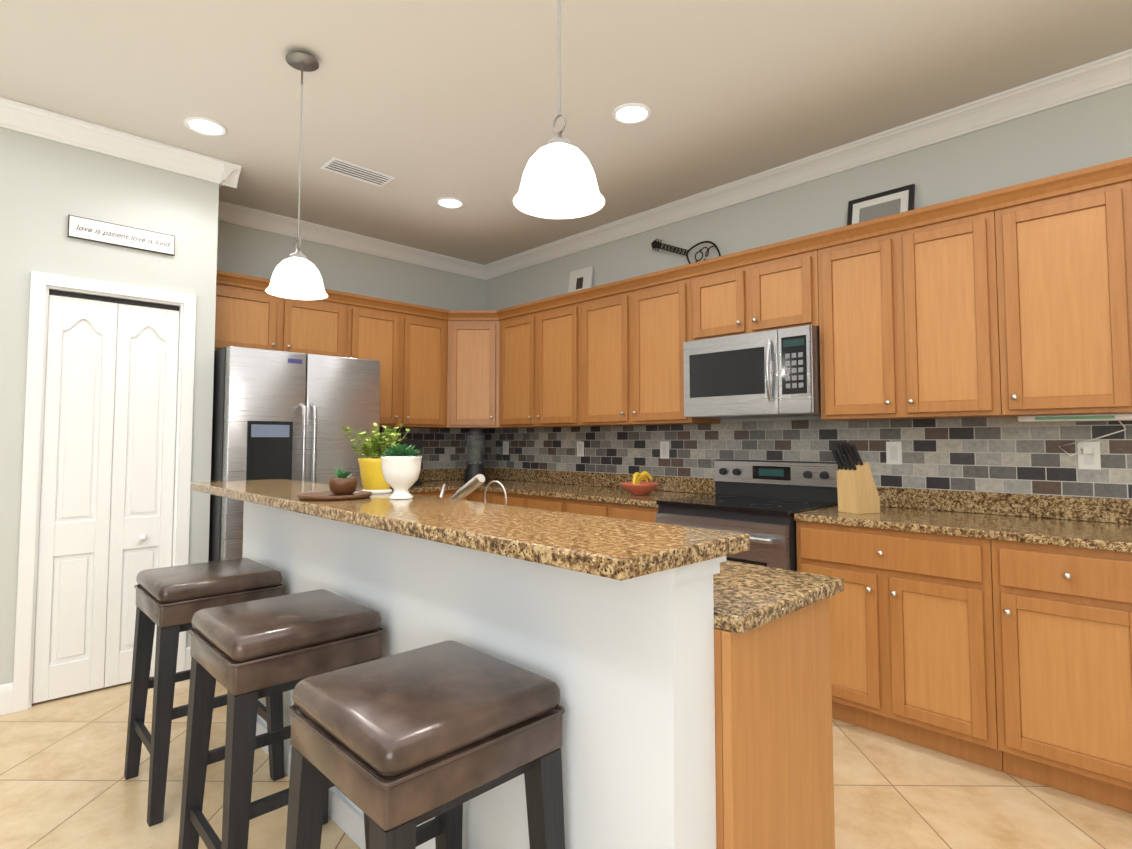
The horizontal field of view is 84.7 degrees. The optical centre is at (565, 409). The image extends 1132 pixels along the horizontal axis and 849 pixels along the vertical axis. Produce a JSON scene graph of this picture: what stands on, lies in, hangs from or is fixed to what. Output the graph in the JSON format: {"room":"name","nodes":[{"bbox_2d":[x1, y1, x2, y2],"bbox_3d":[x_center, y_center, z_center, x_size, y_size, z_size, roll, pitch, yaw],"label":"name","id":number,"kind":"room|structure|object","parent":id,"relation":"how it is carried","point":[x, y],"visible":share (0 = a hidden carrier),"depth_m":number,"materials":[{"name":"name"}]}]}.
{"room":"kitchen","nodes":[
{"label":"kitchen","id":0,"kind":"room"},
{"bbox_2d":[0,127,218,684],"bbox_3d":[-3.970,-0.059,2.079,4.815,2.825,0.750,3,-4,-44],"label":"wall","id":1,"kind":"structure","parent":0,"point":[47,187],"depth_m":3.11,"materials":[{"name":"white paint"}]},
{"bbox_2d":[0,682,12,715],"bbox_3d":[-3.986,1.257,1.459,4.018,0.134,0.014,3,-4,-44],"label":"baseboard","id":2,"kind":"structure","parent":1,"relation":"attached to","point":[6,694],"depth_m":2.84,"materials":[{"name":"white"}]},
{"bbox_2d":[12,271,195,712],"bbox_3d":[-2.342,0.381,3.194,0.694,2.056,0.138,3,-4,-44],"label":"door frame","id":3,"kind":"structure","parent":1,"relation":"attached to","point":[43,286],"depth_m":2.98,"materials":[{"name":"white wood"}]},
{"bbox_2d":[32,295,178,703],"bbox_3d":[-2.318,0.423,3.167,0.552,1.948,0.081,3,-4,-44],"label":"bifold door","id":4,"kind":"structure","parent":1,"relation":"in","point":[107,486],"depth_m":3.14,"materials":[{"name":"white wood"}]},
{"bbox_2d":[67,215,174,255],"bbox_3d":[-2.293,-0.899,3.223,0.455,0.108,0.017,3,-4,-44],"label":"sign","id":5,"kind":"object","parent":1,"relation":"attached to","point":[74,222],"visible":1,"depth_m":3.20,"materials":[{"name":"grey"}]},
{"bbox_2d":[76,225,169,246],"bbox_3d":[-2.284,-0.894,3.220,0.402,0.035,0.002,3,-4,-44],"label":"lettering","id":6,"kind":"object","parent":5,"relation":"attached to","point":[143,240],"visible":1,"depth_m":3.21,"materials":[{"name":"grey paint"}]},
{"bbox_2d":[0,97,241,187],"bbox_3d":[-3.643,-1.428,1.877,4.904,0.106,0.089,3,-4,-44],"label":"crown molding","id":7,"kind":"structure","parent":1,"relation":"attached to","point":[14,115],"depth_m":3.17,"materials":[{"name":"white wood"}]},
{"bbox_2d":[218,188,227,211],"bbox_3d":[-2.148,-1.332,3.787,0.089,0.106,0.510,3,-4,-44],"label":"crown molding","id":8,"kind":"structure","parent":1,"relation":"attached to","point":[221,203],"depth_m":4.09,"materials":[{"name":"white"}]},
{"bbox_2d":[217,220,485,468],"bbox_3d":[-1.623,0.079,4.825,2.385,2.825,0.100,3,-4,-44],"label":"wall","id":9,"kind":"structure","parent":0,"point":[247,251],"depth_m":4.80,"materials":[{"name":"white paint"}]},
{"bbox_2d":[214,270,349,356],"bbox_3d":[-1.989,-0.586,4.196,0.928,0.491,0.332,3,-4,-44],"label":"upper cabinet","id":10,"kind":"object","parent":9,"relation":"attached to","point":[246,315],"depth_m":4.05,"materials":[{"name":"brown wood"}]},
{"bbox_2d":[218,202,483,279],"bbox_3d":[-1.600,-1.282,4.782,2.267,0.106,0.091,3,-4,-44],"label":"crown molding","id":11,"kind":"structure","parent":9,"relation":"attached to","point":[232,213],"depth_m":4.70,"materials":[{"name":"white"}]},
{"bbox_2d":[346,293,448,427],"bbox_3d":[-1.356,-0.333,4.803,0.838,0.935,0.332,3,-4,-44],"label":"upper cabinet","id":12,"kind":"object","parent":9,"relation":"attached to","point":[405,344],"depth_m":4.71,"materials":[{"name":"brown wood"}]},
{"bbox_2d":[379,427,482,468],"bbox_3d":[-1.261,0.315,5.091,1.440,0.352,0.006,3,-4,-44],"label":"tile backsplash","id":13,"kind":"structure","parent":9,"relation":"attached to","point":[441,447],"depth_m":5.27,"materials":[{"name":"tile"}]},
{"bbox_2d":[0,677,1131,848],"bbox_3d":[-0.513,1.290,0.180,7.400,0.060,8.200,3,-4,-44],"label":"floor","id":14,"kind":"structure","parent":0,"point":[65,783],"depth_m":2.19,"materials":[{"name":"tile"}]},
{"bbox_2d":[124,558,283,826],"bbox_3d":[-1.347,0.986,2.331,0.424,0.761,0.428,3,-4,-44],"label":"stool","id":15,"kind":"object","parent":14,"relation":"on","point":[171,601],"visible":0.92,"depth_m":2.22,"materials":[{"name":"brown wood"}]},
{"bbox_2d":[178,589,384,848],"bbox_3d":[-0.807,0.959,1.780,0.424,0.761,0.428,3,-4,-44],"label":"stool","id":16,"kind":"object","parent":14,"relation":"on","point":[247,655],"visible":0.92,"depth_m":1.67,"materials":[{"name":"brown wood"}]},
{"bbox_2d":[208,346,379,561],"bbox_3d":[-1.774,0.564,3.912,0.892,1.764,0.899,3,-4,-44],"label":"fridge","id":17,"kind":"object","parent":14,"relation":"on","point":[283,415],"visible":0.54,"depth_m":3.55,"materials":[{"name":"grey metal"}]},
{"bbox_2d":[285,640,564,848],"bbox_3d":[-0.285,0.932,1.254,0.424,0.761,0.428,3,-4,-44],"label":"stool","id":18,"kind":"object","parent":14,"relation":"on","point":[397,749],"visible":1,"depth_m":1.18,"materials":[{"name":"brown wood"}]},
{"bbox_2d":[410,490,466,500],"bbox_3d":[-1.243,1.041,4.616,0.834,0.880,0.657,3,-4,-44],"label":"base cabinet","id":19,"kind":"object","parent":14,"relation":"on","point":[448,494],"depth_m":4.55,"materials":[{"name":"brown wood"}]},
{"bbox_2d":[390,468,465,492],"bbox_3d":[-1.268,0.535,4.635,0.810,0.132,0.633,3,-4,-44],"label":"countertop","id":20,"kind":"structure","parent":19,"relation":"on","point":[433,480],"depth_m":5.13,"materials":[{"name":"stone"}]},
{"bbox_2d":[467,490,486,502],"bbox_3d":[-0.633,1.062,5.031,0.607,0.880,0.916,3,-4,-44],"label":"base cabinet","id":21,"kind":"object","parent":14,"relation":"on","point":[476,496],"depth_m":4.65,"materials":[{"name":"brown wood"}]},
{"bbox_2d":[462,467,714,506],"bbox_3d":[-0.117,0.528,4.501,0.648,0.132,2.434,3,-4,-44],"label":"countertop","id":22,"kind":"structure","parent":21,"relation":"on","point":[586,486],"depth_m":4.28,"materials":[{"name":"stone"}]},
{"bbox_2d":[464,429,485,482],"bbox_3d":[-0.722,0.367,4.951,0.176,0.432,0.176,3,-4,-44],"label":"blender","id":23,"kind":"object","parent":22,"relation":"on","point":[475,439],"visible":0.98,"depth_m":4.90,"materials":[{"name":"black"}]},
{"bbox_2d":[620,471,659,494],"bbox_3d":[0.458,0.458,3.867,0.250,0.143,0.250,3,-4,-44],"label":"fruit bowl","id":24,"kind":"object","parent":22,"relation":"on","point":[636,486],"visible":1,"depth_m":3.82,"materials":[{"name":"brown ceramic"}]},
{"bbox_2d":[242,501,725,848],"bbox_3d":[-0.599,0.833,1.988,0.170,1.032,2.430,3,-4,-44],"label":"wall","id":25,"kind":"structure","parent":14,"relation":"on","point":[627,666],"depth_m":1.29,"materials":[{"name":"white paint"}]},
{"bbox_2d":[487,491,562,511],"bbox_3d":[-0.053,1.032,4.425,0.626,0.880,0.759,3,-4,-44],"label":"base cabinet","id":26,"kind":"object","parent":14,"relation":"on","point":[527,501],"depth_m":4.24,"materials":[{"name":"brown wood"}]},
{"bbox_2d":[563,499,657,522],"bbox_3d":[0.477,1.005,3.884,0.626,0.880,0.757,3,-4,-44],"label":"base cabinet","id":27,"kind":"object","parent":14,"relation":"on","point":[612,510],"depth_m":3.69,"materials":[{"name":"brown wood"}]},
{"bbox_2d":[656,459,839,570],"bbox_3d":[0.959,0.848,3.297,0.713,1.134,0.754,3,-4,-44],"label":"range","id":28,"kind":"object","parent":14,"relation":"on","point":[761,503],"visible":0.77,"depth_m":3.28,"materials":[{"name":"silver metal"}]},
{"bbox_2d":[714,597,834,848],"bbox_3d":[0.206,0.891,1.627,0.477,0.880,0.802,3,-4,-44],"label":"base cabinet","id":29,"kind":"object","parent":14,"relation":"on","point":[773,741],"visible":0.04,"depth_m":1.28,"materials":[{"name":"brown wood"}]},
{"bbox_2d":[190,479,843,633],"bbox_3d":[-0.481,0.382,2.119,0.830,0.185,2.480,3,-4,-44],"label":"countertop","id":30,"kind":"structure","parent":29,"relation":"on","point":[747,597],"depth_m":1.34,"materials":[{"name":"stone"}]},
{"bbox_2d":[297,491,371,500],"bbox_3d":[-0.737,0.275,1.986,0.224,0.014,0.224,3,-4,-44],"label":"wood tray","id":31,"kind":"object","parent":30,"relation":"on","point":[321,496],"visible":0.9,"depth_m":1.92,"materials":[{"name":"brown wood"}]},
{"bbox_2d":[328,467,357,494],"bbox_3d":[-0.723,0.231,2.016,0.090,0.088,0.090,3,-4,-44],"label":"potted plant","id":32,"kind":"object","parent":31,"relation":"on","point":[342,483],"visible":1,"depth_m":1.99,"materials":[{"name":"brown ceramic"}]},
{"bbox_2d":[342,422,409,493],"bbox_3d":[-0.649,0.168,2.165,0.261,0.246,0.288,3,-4,-44],"label":"potted plant","id":33,"kind":"object","parent":30,"relation":"on","point":[373,480],"visible":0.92,"depth_m":2.15,"materials":[{"name":"yellow ceramic"}]},
{"bbox_2d":[378,443,424,498],"bbox_3d":[-0.525,0.193,1.968,0.145,0.174,0.159,3,-4,-44],"label":"potted plant","id":34,"kind":"object","parent":30,"relation":"on","point":[401,466],"visible":1,"depth_m":1.93,"materials":[{"name":"white ceramic"}]},
{"bbox_2d":[439,474,506,504],"bbox_3d":[-0.381,0.340,2.280,0.115,0.219,0.513,3,-4,-44],"label":"island faucet","id":35,"kind":"object","parent":30,"relation":"on","point":[471,486],"visible":0.35,"depth_m":2.18,"materials":[{"name":"silver metal"}]},
{"bbox_2d":[796,521,1002,770],"bbox_3d":[1.543,0.950,2.795,0.626,0.880,0.761,3,-4,-44],"label":"base cabinet","id":36,"kind":"object","parent":14,"relation":"on","point":[914,660],"depth_m":2.51,"materials":[{"name":"brown wood"}]},
{"bbox_2d":[794,486,1131,552],"bbox_3d":[1.706,0.435,2.651,0.633,0.132,1.230,3,-4,-44],"label":"countertop","id":37,"kind":"structure","parent":36,"relation":"on","point":[1089,522],"depth_m":2.63,"materials":[{"name":"stone"}]},
{"bbox_2d":[831,441,879,513],"bbox_3d":[1.354,0.315,2.916,0.184,0.332,0.110,1,-3,-19],"label":"knife block","id":38,"kind":"object","parent":37,"relation":"on","point":[857,491],"visible":1,"depth_m":2.88,"materials":[{"name":"brown wood"}]},
{"bbox_2d":[995,540,1131,812],"bbox_3d":[1.969,0.928,2.360,0.626,0.880,0.457,3,-4,-44],"label":"base cabinet","id":39,"kind":"object","parent":14,"relation":"on","point":[1012,658],"depth_m":2.16,"materials":[{"name":"brown wood"}]},
{"bbox_2d":[0,0,1131,264],"bbox_3d":[-0.513,-1.591,0.324,7.400,0.060,8.200,3,-4,-44],"label":"ceiling","id":40,"kind":"structure","parent":0,"point":[426,104],"depth_m":2.73,"materials":[{"name":"beige paint"}]},
{"bbox_2d":[184,116,226,136],"bbox_3d":[-1.804,-1.415,3.113,0.190,0.008,0.190,3,-4,-44],"label":"recessed light","id":41,"kind":"object","parent":40,"relation":"in","point":[206,126],"visible":0.98,"depth_m":3.11,"materials":[{"name":"white"}]},
{"bbox_2d":[265,52,327,299],"bbox_3d":[-1.079,-0.957,2.519,0.232,0.983,0.232,3,-4,-44],"label":"pendant light","id":42,"kind":"object","parent":40,"relation":"hanging from","point":[296,275],"visible":1,"depth_m":2.49,"materials":[{"name":"white glass"}]},
{"bbox_2d":[320,157,394,186],"bbox_3d":[-1.218,-1.387,3.643,0.380,0.012,0.180,3,-4,-44],"label":"ceiling vent","id":43,"kind":"object","parent":40,"relation":"in","point":[353,171],"visible":1,"depth_m":3.62,"materials":[{"name":"white metal"}]},
{"bbox_2d":[435,197,463,208],"bbox_3d":[-0.768,-1.365,4.111,0.190,0.008,0.190,3,-4,-44],"label":"recessed light","id":44,"kind":"object","parent":40,"relation":"in","point":[449,202],"visible":0.98,"depth_m":4.10,"materials":[{"name":"white"}]},
{"bbox_2d":[513,0,604,218],"bbox_3d":[-0.018,-1.008,1.593,0.232,0.973,0.232,3,-4,-44],"label":"pendant light","id":45,"kind":"object","parent":40,"relation":"hanging from","point":[558,180],"visible":1,"depth_m":1.57,"materials":[{"name":"white glass"}]},
{"bbox_2d":[612,103,650,124],"bbox_3d":[0.316,-1.421,2.990,0.190,0.008,0.190,3,-4,-44],"label":"recessed light","id":46,"kind":"object","parent":40,"relation":"in","point":[631,113],"visible":1,"depth_m":2.99,"materials":[{"name":"white"}]},
{"bbox_2d":[485,84,1131,498],"bbox_3d":[2.097,-0.022,2.801,0.100,2.825,8.200,3,-4,-44],"label":"wall","id":47,"kind":"structure","parent":0,"point":[1081,134],"depth_m":3.30,"materials":[{"name":"white paint"}]},
{"bbox_2d":[444,310,504,428],"bbox_3d":[-0.741,-0.315,5.178,0.655,0.935,0.655,3,-4,-44],"label":"upper cabinet","id":48,"kind":"object","parent":47,"relation":"attached to","point":[473,370],"visible":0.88,"depth_m":4.98,"materials":[{"name":"brown wood"}]},
{"bbox_2d":[497,290,580,427],"bbox_3d":[-0.109,-0.335,4.763,0.332,0.935,0.914,3,-4,-44],"label":"upper cabinet","id":49,"kind":"object","parent":47,"relation":"attached to","point":[540,340],"depth_m":4.60,"materials":[{"name":"brown wood"}]},
{"bbox_2d":[568,266,593,292],"bbox_3d":[0.106,-0.943,4.764,0.051,0.279,0.240,3,-4,-44],"label":"picture","id":50,"kind":"object","parent":49,"relation":"on","point":[580,279],"visible":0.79,"depth_m":4.76,"materials":[{"name":"white paper"}]},
{"bbox_2d":[581,264,720,426],"bbox_3d":[0.529,-0.368,4.111,0.332,0.935,0.910,3,-4,-44],"label":"upper cabinet","id":51,"kind":"object","parent":47,"relation":"attached to","point":[634,330],"depth_m":3.96,"materials":[{"name":"brown wood"}]},
{"bbox_2d":[689,233,816,340],"bbox_3d":[1.115,-0.634,3.524,0.332,0.461,0.762,3,-4,-44],"label":"upper cabinet","id":52,"kind":"object","parent":47,"relation":"attached to","point":[773,286],"depth_m":3.37,"materials":[{"name":"brown wood"}]},
{"bbox_2d":[651,238,720,263],"bbox_3d":[0.773,-1.012,4.048,0.011,0.318,0.541,3,-4,-44],"label":"decor","id":53,"kind":"object","parent":52,"relation":"on","point":[655,244],"visible":0.79,"depth_m":4.05,"materials":[{"name":"black metal"}]},
{"bbox_2d":[683,325,820,418],"bbox_3d":[1.069,-0.183,3.456,0.446,0.441,0.754,3,-4,-44],"label":"microwave","id":54,"kind":"object","parent":52,"relation":"attached to","point":[770,374],"visible":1,"depth_m":3.29,"materials":[{"name":"silver metal"}]},
{"bbox_2d":[483,417,1131,498],"bbox_3d":[0.806,0.319,4.026,0.006,0.466,4.418,3,-4,-44],"label":"tile backsplash","id":55,"kind":"structure","parent":47,"relation":"attached to","point":[1006,454],"depth_m":3.18,"materials":[{"name":"tile"}]},
{"bbox_2d":[503,441,508,454],"bbox_3d":[-0.520,0.332,5.374,0.006,0.115,0.072,3,-4,-44],"label":"electrical outlet plate","id":56,"kind":"object","parent":55,"relation":"attached to","point":[505,443],"depth_m":5.37,"materials":[{"name":"white plastic"}]},
{"bbox_2d":[577,441,583,456],"bbox_3d":[0.109,0.300,4.732,0.006,0.115,0.072,3,-4,-44],"label":"electrical outlet plate","id":57,"kind":"object","parent":55,"relation":"attached to","point":[580,444],"depth_m":4.73,"materials":[{"name":"white plastic"}]},
{"bbox_2d":[660,441,668,458],"bbox_3d":[0.662,0.271,4.168,0.006,0.115,0.072,3,-4,-44],"label":"electrical outlet plate","id":58,"kind":"object","parent":55,"relation":"attached to","point":[664,445],"depth_m":4.16,"materials":[{"name":"white plastic"}]},
{"bbox_2d":[886,442,901,464],"bbox_3d":[1.661,0.220,3.147,0.006,0.115,0.072,3,-4,-44],"label":"electrical outlet plate","id":59,"kind":"object","parent":55,"relation":"attached to","point":[894,456],"depth_m":3.14,"materials":[{"name":"white plastic"}]},
{"bbox_2d":[1077,442,1100,469],"bbox_3d":[2.193,0.193,2.604,0.006,0.115,0.072,3,-4,-44],"label":"electrical outlet plate","id":60,"kind":"object","parent":55,"relation":"attached to","point":[1085,461],"depth_m":2.60,"materials":[{"name":"white plastic"}]},
{"bbox_2d":[484,48,1131,279],"bbox_3d":[2.028,-1.381,2.802,0.091,0.106,8.000,3,-4,-44],"label":"crown molding","id":61,"kind":"structure","parent":47,"relation":"attached to","point":[1082,82],"depth_m":3.26,"materials":[{"name":"white wood"}]},
{"bbox_2d":[817,189,1004,420],"bbox_3d":[1.646,-0.425,2.970,0.332,0.935,0.754,3,-4,-44],"label":"upper cabinet","id":62,"kind":"object","parent":47,"relation":"attached to","point":[909,302],"depth_m":2.81,"materials":[{"name":"brown wood"}]},
{"bbox_2d":[847,184,914,224],"bbox_3d":[1.620,-1.003,3.209,0.070,0.248,0.320,3,-4,-44],"label":"picture frame","id":63,"kind":"object","parent":62,"relation":"on","point":[885,203],"visible":0.54,"depth_m":3.21,"materials":[{"name":"black"}]},
{"bbox_2d":[997,157,1131,416],"bbox_3d":[2.060,-0.446,2.548,0.332,0.935,0.429,3,-4,-44],"label":"upper cabinet","id":64,"kind":"object","parent":47,"relation":"attached to","point":[1013,301],"depth_m":2.42,"materials":[{"name":"brown wood"}]},
{"bbox_2d":[1018,413,1131,455],"bbox_3d":[2.120,0.108,2.544,0.186,0.172,0.410,3,-4,-44],"label":"under-cabinet light","id":65,"kind":"object","parent":64,"relation":"attached to","point":[1119,417],"visible":0.96,"depth_m":2.52,"materials":[{"name":"white plastic"}]}
]}

